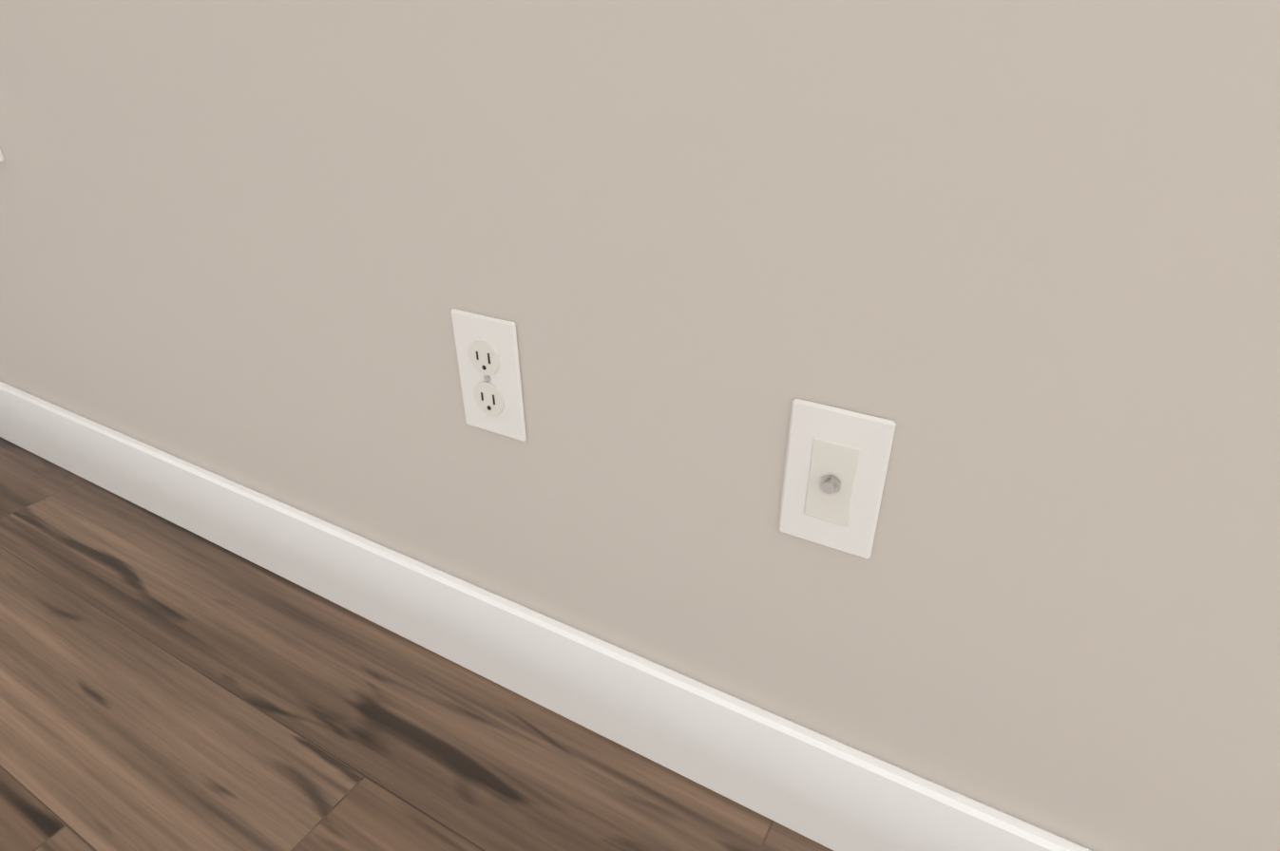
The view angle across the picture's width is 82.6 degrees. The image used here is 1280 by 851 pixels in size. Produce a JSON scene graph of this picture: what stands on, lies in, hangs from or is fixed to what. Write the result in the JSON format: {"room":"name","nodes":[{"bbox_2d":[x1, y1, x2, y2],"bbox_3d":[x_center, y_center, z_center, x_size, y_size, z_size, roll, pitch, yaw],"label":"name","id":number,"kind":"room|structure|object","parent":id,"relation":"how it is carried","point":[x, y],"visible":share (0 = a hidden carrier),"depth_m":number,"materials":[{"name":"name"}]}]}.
{"room":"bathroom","nodes":[
{"label":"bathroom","id":0,"kind":"room"},
{"bbox_2d":[0,437,833,850],"bbox_3d":[-2.156,1.320,-0.837,7.920,0.100,5.650,15,33,25],"label":"floor","id":1,"kind":"structure","parent":0,"point":[165,684],"depth_m":0.80,"materials":[{"name":"brown wood plank vinyl"}]},
{"bbox_2d":[0,0,1279,850],"bbox_3d":[-0.804,-1.105,0.560,7.920,2.740,0.120,15,33,25],"label":"wall","id":2,"kind":"structure","parent":0,"point":[1009,268],"depth_m":0.49,"materials":[{"name":"beige paint"}]},
{"bbox_2d":[0,149,3,161],"bbox_3d":[-1.140,-1.104,0.752,0.870,1.508,0.150,15,33,25],"label":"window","id":3,"kind":"structure","parent":2,"relation":"in","point":[1,158],"depth_m":0.91,"materials":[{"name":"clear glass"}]},
{"bbox_2d":[450,308,526,441],"bbox_3d":[-0.134,-0.043,0.644,0.070,0.115,0.008,15,33,25],"label":"electrical outlet","id":4,"kind":"object","parent":2,"relation":"attached to","point":[487,355],"visible":1,"depth_m":0.64,"materials":[{"name":"white plastic"}]},
{"bbox_2d":[0,381,1091,850],"bbox_3d":[0.423,0.402,0.530,4.800,0.134,0.015,15,33,25],"label":"baseboard","id":5,"kind":"structure","parent":2,"relation":"attached to","point":[831,793],"depth_m":0.73,"materials":[{"name":"white wood"}]},
{"bbox_2d":[778,398,896,559],"bbox_3d":[0.135,0.041,0.514,0.070,0.115,0.013,15,33,25],"label":"outlet","id":6,"kind":"object","parent":2,"relation":"attached to","point":[837,460],"visible":1,"depth_m":0.51,"materials":[{"name":"white plastic"}]}
]}

